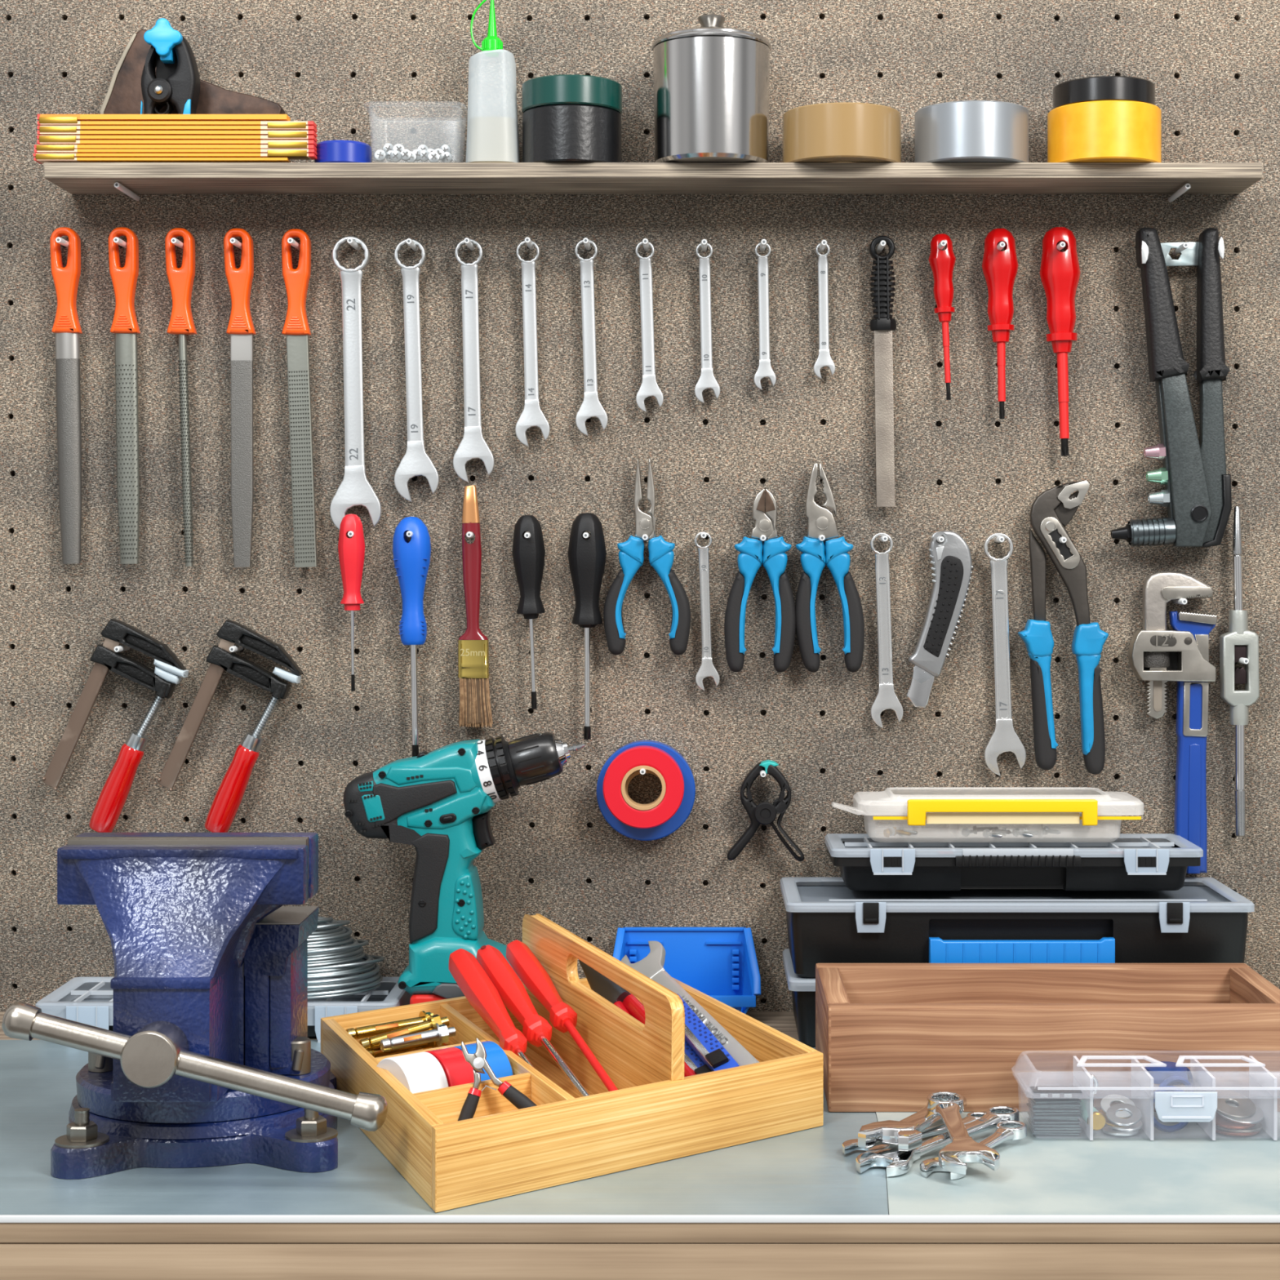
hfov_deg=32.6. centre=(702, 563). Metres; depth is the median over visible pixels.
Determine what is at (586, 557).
screwdriver
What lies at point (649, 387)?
combination spanner
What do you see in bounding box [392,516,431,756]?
screwdriver
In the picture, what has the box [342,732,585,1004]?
cordless drill
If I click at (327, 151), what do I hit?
tape
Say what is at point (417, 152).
screw
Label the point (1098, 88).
tape
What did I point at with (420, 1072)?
tape
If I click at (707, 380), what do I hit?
combination spanner
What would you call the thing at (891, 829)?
screw
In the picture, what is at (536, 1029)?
screwdriver
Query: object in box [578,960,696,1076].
pliers
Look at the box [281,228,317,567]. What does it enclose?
file
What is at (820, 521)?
pliers
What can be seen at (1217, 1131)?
washer
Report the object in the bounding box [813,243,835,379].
combination spanner
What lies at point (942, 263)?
screwdriver
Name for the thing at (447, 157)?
screw
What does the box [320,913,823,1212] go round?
tray
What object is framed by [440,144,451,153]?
screw
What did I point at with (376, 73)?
wall
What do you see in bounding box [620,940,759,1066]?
spanner
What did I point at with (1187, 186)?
peg
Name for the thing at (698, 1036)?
knife
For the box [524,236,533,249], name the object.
peg
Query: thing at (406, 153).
screw
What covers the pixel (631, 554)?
pliers
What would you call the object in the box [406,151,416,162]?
screw
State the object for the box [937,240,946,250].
peg
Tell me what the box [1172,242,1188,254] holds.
peg
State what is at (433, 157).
screw
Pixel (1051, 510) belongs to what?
pliers
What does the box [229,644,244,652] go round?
peg
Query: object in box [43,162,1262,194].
wall shelf
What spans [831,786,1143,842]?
case
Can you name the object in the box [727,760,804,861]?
clamp
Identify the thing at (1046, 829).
screw
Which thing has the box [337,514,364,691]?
screwdriver
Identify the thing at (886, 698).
combination spanner
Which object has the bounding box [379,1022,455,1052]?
anchor
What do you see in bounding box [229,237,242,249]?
peg
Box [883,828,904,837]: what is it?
screw
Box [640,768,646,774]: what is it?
peg
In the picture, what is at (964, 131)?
tape
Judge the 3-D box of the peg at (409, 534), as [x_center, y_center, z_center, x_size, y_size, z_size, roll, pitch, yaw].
[-0.246,-0.025,1.853,0.005,0.005,0.038,0,0,0]
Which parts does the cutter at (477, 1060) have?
handle, handle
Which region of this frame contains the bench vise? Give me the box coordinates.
[1,832,387,1179]
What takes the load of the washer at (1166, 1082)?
in the box
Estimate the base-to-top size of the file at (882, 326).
0.230 m
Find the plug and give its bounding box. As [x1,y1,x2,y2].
[1079,1099,1106,1130]
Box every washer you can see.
[1098,1094,1142,1136]
[1215,1089,1263,1136]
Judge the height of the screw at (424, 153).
0.010 m
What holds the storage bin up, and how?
on the workbench
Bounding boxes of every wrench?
[1128,571,1217,873]
[1219,506,1259,836]
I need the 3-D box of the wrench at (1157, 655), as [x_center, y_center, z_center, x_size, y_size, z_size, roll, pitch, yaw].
[0.398,0.135,1.850,0.073,0.256,0.023,0,0,0]
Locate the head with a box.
[99,29,285,114]
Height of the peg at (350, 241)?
0.005 m
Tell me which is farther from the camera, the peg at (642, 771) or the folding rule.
the peg at (642, 771)
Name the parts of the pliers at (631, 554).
handle, handle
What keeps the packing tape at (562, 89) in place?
on the tape at (555, 133)
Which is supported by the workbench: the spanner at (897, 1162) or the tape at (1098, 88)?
the spanner at (897, 1162)
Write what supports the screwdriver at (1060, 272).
hanging from the peg at (1061, 245)
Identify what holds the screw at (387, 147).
in the tub
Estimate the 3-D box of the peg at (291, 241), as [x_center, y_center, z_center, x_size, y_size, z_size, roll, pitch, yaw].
[-0.344,-0.270,1.849,0.005,0.005,0.046,0,0,0]
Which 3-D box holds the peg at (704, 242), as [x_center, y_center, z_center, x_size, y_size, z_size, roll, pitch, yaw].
[0.002,-0.269,1.849,0.005,0.005,0.046,0,0,0]
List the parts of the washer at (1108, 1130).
washer, washer, washer, washer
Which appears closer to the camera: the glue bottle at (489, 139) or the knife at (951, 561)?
the glue bottle at (489, 139)
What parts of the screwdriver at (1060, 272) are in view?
handle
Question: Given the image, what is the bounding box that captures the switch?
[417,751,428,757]
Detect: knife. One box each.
[676,993,739,1071]
[684,1040,711,1074]
[906,530,973,707]
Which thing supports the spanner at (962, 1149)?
on the workbench
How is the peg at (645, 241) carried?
attached to the wall
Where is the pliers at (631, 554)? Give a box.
[603,455,690,655]
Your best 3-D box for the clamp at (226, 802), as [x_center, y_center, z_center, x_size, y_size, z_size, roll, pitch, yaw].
[-0.399,0.139,1.851,0.123,0.183,0.022,0,0,0]
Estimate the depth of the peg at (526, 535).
1.83 m
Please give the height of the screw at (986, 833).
0.008 m
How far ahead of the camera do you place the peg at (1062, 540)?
1.83 m
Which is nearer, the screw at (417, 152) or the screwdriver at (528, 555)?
the screw at (417, 152)
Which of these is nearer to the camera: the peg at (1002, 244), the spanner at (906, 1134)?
the spanner at (906, 1134)
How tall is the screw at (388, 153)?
0.010 m
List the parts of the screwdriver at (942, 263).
handle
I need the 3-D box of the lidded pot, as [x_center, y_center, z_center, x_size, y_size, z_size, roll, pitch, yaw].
[0.008,-0.391,1.815,0.100,0.125,0.100,0,0,0]
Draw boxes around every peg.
[55,236,68,248]
[113,182,139,200]
[113,236,126,248]
[113,644,129,652]
[170,237,183,248]
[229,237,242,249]
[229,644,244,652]
[287,237,300,250]
[346,237,360,250]
[347,530,354,537]
[405,238,417,251]
[406,530,413,537]
[463,237,475,250]
[466,531,475,537]
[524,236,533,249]
[524,532,530,538]
[582,237,591,251]
[582,532,591,538]
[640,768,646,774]
[641,534,648,540]
[642,238,648,251]
[700,532,706,538]
[701,239,706,252]
[760,239,766,251]
[760,534,766,541]
[760,770,766,777]
[817,534,825,541]
[818,239,826,252]
[876,240,885,253]
[879,535,888,542]
[936,536,944,542]
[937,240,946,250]
[993,536,1004,542]
[996,241,1004,250]
[1056,241,1065,251]
[1059,537,1066,542]
[1168,182,1191,202]
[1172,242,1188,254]
[1172,598,1187,604]
[1237,657,1248,664]
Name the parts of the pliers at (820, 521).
handle, handle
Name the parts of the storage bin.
panel, panel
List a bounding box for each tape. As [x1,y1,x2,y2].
[314,140,372,162]
[376,1051,448,1093]
[424,1047,474,1087]
[453,1040,513,1080]
[521,74,622,114]
[522,104,621,162]
[596,740,695,840]
[603,745,684,828]
[782,102,901,162]
[915,100,1028,162]
[1047,100,1161,162]
[1053,75,1155,109]
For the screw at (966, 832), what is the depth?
1.80 m
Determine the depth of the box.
1.46 m
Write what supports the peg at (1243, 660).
attached to the wall
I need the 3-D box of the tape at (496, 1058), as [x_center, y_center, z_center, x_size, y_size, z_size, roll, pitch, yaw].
[-0.153,0.351,1.477,0.027,0.052,0.052,0,0,-40]
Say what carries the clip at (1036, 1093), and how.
on the box
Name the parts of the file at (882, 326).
handle rail, handle, blade, handle rail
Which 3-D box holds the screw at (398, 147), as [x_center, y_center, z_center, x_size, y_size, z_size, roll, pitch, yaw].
[-0.253,-0.342,1.812,0.010,0.010,0.018,0,0,-17]
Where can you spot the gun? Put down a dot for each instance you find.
(1197, 497)
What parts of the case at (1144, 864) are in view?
lid, handle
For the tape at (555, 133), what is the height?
0.046 m
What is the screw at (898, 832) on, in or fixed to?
in the case at (1035, 812)
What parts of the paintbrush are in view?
handle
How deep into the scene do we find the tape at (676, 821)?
1.85 m
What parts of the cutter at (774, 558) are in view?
handle, handle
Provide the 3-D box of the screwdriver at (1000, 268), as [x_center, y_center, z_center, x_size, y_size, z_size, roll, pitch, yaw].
[0.253,-0.203,1.853,0.031,0.162,0.025,-1,0,0]
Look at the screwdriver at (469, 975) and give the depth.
1.57 m
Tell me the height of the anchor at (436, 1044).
0.015 m
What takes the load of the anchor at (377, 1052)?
on the anchor
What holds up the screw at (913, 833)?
in the case at (1035, 812)
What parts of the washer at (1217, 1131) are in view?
washer, washer, washer, washer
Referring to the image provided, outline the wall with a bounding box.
[0,0,1279,1011]
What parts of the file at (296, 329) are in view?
handle, blade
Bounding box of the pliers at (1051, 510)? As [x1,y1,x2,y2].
[1017,480,1108,774]
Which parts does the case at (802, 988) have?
lid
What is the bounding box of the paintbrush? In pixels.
[457,484,493,727]
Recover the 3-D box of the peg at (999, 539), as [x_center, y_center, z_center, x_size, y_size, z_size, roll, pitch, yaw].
[0.251,-0.020,1.853,0.005,0.005,0.038,0,0,0]
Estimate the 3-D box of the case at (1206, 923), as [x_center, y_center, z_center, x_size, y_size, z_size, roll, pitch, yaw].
[0.251,0.296,1.787,0.369,0.061,0.151,0,0,0]
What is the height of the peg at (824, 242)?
0.005 m
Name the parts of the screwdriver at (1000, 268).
handle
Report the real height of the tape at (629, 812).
0.068 m
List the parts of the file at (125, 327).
handle, blade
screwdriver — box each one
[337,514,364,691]
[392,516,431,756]
[448,948,533,1067]
[476,944,590,1097]
[506,939,617,1091]
[511,515,545,709]
[567,512,606,740]
[928,233,955,399]
[982,228,1018,419]
[1040,226,1080,456]
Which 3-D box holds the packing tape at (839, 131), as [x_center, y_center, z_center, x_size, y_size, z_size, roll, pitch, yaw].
[0.116,-0.350,1.815,0.098,0.044,0.098,0,0,0]
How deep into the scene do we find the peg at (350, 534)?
1.83 m
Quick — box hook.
[1090,1074,1098,1108]
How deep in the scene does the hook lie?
1.48 m
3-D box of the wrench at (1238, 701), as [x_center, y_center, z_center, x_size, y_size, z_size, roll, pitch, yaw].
[0.455,0.092,1.853,0.031,0.279,0.016,0,0,0]
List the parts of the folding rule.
rule blade, rule blade, rule blade, rule blade, rule blade, rule blade, rule blade, rule blade, rule blade, rule blade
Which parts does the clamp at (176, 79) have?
clamp arm, clamp arm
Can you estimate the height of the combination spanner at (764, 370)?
0.125 m
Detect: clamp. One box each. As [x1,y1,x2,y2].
[41,618,190,832]
[140,17,199,114]
[157,619,304,832]
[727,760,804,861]
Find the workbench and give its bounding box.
[0,1011,1279,1279]
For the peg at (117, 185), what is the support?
attached to the wall
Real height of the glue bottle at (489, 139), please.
0.142 m
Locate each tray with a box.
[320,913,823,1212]
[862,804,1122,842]
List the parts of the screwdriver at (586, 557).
handle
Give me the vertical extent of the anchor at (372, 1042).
0.024 m
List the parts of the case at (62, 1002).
wire coil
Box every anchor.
[345,1010,439,1039]
[359,1013,449,1049]
[366,1041,436,1057]
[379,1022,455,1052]
[433,1043,450,1048]
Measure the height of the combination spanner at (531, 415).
0.175 m
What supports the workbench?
on the floor
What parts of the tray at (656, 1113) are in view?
handle panel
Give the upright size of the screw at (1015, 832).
0.008 m
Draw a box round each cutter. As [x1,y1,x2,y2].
[457,1037,537,1120]
[724,487,795,671]
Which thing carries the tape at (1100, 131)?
on the wall shelf
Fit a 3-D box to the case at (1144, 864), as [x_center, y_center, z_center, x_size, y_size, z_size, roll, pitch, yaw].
[0.254,0.248,1.809,0.301,0.036,0.106,0,0,0]
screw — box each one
[374,150,386,162]
[382,143,393,153]
[385,150,392,161]
[390,150,401,162]
[392,143,404,152]
[400,149,411,161]
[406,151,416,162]
[412,149,421,160]
[417,144,428,151]
[420,150,429,161]
[427,148,434,153]
[427,151,439,162]
[433,148,444,159]
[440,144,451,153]
[441,151,452,162]
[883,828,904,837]
[888,826,902,835]
[892,826,911,835]
[898,826,918,835]
[961,827,973,836]
[973,825,993,834]
[982,829,1002,838]
[991,826,1011,834]
[1002,826,1023,835]
[1012,827,1032,837]
[1022,827,1044,836]
[1042,826,1060,835]
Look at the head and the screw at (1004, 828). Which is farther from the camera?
the head
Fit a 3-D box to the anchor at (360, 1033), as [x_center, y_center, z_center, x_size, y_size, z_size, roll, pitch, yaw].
[-0.228,0.340,1.609,0.073,0.016,0.016,0,0,-28]
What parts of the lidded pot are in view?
lid, knob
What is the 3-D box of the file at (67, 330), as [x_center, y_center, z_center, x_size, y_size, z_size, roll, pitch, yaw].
[-0.539,-0.142,1.854,0.026,0.285,0.016,0,0,0]
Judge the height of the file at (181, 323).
0.287 m
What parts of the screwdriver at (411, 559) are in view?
handle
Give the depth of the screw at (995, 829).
1.80 m
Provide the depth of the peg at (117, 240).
1.83 m
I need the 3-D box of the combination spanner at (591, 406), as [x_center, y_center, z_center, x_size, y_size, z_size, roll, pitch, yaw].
[-0.094,-0.191,1.856,0.028,0.167,0.008,0,0,0]
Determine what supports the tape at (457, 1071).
in the tray at (656, 1113)
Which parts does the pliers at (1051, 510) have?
handle, jaw arm, jaw arm, slot plate, handle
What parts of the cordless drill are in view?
vent panel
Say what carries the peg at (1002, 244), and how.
attached to the wall
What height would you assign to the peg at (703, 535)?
0.005 m
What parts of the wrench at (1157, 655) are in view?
handle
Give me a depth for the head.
1.85 m
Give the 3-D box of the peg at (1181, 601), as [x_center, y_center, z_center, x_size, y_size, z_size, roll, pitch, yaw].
[0.405,0.032,1.853,0.005,0.005,0.038,0,0,0]
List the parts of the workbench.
rail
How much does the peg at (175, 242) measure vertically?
0.005 m
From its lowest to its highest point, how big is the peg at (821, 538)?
0.005 m
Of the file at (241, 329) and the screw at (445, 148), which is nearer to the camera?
the screw at (445, 148)
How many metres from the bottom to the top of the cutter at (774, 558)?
0.156 m
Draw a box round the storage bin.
[613,926,760,1013]
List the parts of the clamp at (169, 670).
handle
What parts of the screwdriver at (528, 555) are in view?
handle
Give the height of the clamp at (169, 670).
0.183 m
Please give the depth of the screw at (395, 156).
1.80 m
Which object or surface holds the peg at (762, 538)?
attached to the wall
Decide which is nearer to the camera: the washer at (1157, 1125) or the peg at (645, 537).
the washer at (1157, 1125)
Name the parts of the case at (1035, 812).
lid, handle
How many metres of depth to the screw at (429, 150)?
1.82 m
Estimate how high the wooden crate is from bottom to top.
0.073 m
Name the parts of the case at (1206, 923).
lid, handle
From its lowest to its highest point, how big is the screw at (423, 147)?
0.010 m
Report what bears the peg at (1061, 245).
attached to the wall
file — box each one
[49,226,82,564]
[108,226,140,564]
[164,227,196,566]
[223,228,256,567]
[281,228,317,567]
[869,235,896,506]
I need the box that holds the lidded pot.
[651,13,772,162]
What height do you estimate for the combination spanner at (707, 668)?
0.135 m
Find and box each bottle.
[466,0,519,162]
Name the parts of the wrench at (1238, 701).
rod, rod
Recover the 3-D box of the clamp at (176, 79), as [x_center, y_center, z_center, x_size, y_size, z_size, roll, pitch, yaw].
[-0.444,-0.391,1.823,0.046,0.120,0.032,0,0,0]
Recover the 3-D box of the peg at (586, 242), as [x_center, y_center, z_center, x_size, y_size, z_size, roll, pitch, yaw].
[-0.097,-0.270,1.849,0.005,0.005,0.046,0,0,0]
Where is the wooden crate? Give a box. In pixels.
[815,963,1279,1111]
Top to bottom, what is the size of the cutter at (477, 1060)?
0.054 m
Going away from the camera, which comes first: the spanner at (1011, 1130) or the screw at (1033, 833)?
the spanner at (1011, 1130)
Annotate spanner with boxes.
[329,235,381,529]
[394,239,439,502]
[453,239,494,482]
[515,240,550,446]
[574,239,608,435]
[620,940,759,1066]
[635,241,663,412]
[694,242,719,403]
[694,531,719,691]
[753,242,776,390]
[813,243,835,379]
[842,1111,985,1154]
[855,1105,1019,1177]
[857,1096,966,1151]
[870,533,903,728]
[920,1120,1026,1179]
[926,1091,999,1174]
[983,533,1026,776]
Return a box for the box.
[1026,1055,1279,1140]
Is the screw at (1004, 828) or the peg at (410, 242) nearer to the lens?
the screw at (1004, 828)
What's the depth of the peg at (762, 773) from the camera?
1.83 m
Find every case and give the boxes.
[35,916,412,1042]
[780,876,1254,977]
[782,948,815,1046]
[824,833,1203,890]
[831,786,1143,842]
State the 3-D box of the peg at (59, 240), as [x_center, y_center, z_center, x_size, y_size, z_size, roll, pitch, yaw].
[-0.538,-0.270,1.849,0.005,0.005,0.046,0,0,0]
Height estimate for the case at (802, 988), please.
0.055 m
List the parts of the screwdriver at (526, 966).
handle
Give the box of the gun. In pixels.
[1111,227,1231,547]
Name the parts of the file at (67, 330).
handle, blade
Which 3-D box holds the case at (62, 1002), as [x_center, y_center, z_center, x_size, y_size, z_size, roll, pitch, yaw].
[-0.391,0.337,1.806,0.290,0.092,0.118,0,0,0]
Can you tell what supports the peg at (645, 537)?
attached to the wall
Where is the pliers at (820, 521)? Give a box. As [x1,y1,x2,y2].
[795,462,864,671]
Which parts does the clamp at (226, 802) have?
handle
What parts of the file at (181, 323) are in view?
handle, blade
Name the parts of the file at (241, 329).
handle, blade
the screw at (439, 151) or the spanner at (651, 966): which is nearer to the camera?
the spanner at (651, 966)
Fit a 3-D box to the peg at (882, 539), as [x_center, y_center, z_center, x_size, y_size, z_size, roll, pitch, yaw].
[0.153,-0.021,1.853,0.005,0.005,0.038,0,0,0]
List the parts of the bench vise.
handle knob, jaw plate, jaw plate, handle, handle knob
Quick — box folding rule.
[33,114,316,164]
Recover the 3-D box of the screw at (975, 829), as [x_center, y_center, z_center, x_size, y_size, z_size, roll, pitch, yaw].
[0.233,0.221,1.811,0.018,0.008,0.008,0,0,-8]
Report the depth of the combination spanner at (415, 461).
1.85 m
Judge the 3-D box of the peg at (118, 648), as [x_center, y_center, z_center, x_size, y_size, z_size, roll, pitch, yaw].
[-0.491,0.072,1.853,0.005,0.005,0.038,0,0,0]
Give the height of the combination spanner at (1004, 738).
0.207 m
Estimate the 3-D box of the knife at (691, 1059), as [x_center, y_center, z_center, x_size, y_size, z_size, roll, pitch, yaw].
[-0.009,0.350,1.552,0.017,0.031,0.103,0,0,-20]
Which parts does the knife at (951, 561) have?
blade, grip panel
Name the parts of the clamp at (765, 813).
clamp arm, clamp arm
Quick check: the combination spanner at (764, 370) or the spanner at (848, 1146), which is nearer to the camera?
the spanner at (848, 1146)
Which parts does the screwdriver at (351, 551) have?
handle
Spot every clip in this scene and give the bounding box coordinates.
[1029,1086,1082,1097]
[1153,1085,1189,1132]
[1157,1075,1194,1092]
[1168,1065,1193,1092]
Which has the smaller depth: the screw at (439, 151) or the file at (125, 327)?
the screw at (439, 151)
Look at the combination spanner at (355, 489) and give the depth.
1.85 m
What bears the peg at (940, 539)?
attached to the wall
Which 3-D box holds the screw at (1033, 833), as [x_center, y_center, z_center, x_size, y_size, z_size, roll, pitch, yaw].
[0.273,0.222,1.807,0.018,0.008,0.008,0,0,-16]
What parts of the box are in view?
utility blade, utility blade, utility blade, utility blade, utility blade, utility blade, utility blade, utility blade, utility blade, utility blade, utility blade, utility blade, cap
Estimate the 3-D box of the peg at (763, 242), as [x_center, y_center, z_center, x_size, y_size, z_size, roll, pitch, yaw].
[0.051,-0.269,1.849,0.005,0.005,0.046,0,0,0]
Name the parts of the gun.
latch plate, plate, lever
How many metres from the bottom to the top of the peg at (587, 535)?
0.005 m
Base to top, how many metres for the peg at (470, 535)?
0.005 m
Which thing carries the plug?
in the box
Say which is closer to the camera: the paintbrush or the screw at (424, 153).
the screw at (424, 153)
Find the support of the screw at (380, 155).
in the tub
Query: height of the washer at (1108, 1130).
0.019 m
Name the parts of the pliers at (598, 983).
handle, handle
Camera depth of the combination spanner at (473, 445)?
1.85 m
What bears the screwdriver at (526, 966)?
in the tray at (656, 1113)
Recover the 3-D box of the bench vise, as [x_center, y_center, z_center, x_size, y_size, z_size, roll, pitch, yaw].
[-0.310,0.281,1.448,0.237,0.204,0.256,0,0,0]
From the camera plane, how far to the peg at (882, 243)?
1.83 m
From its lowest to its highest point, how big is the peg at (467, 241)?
0.005 m

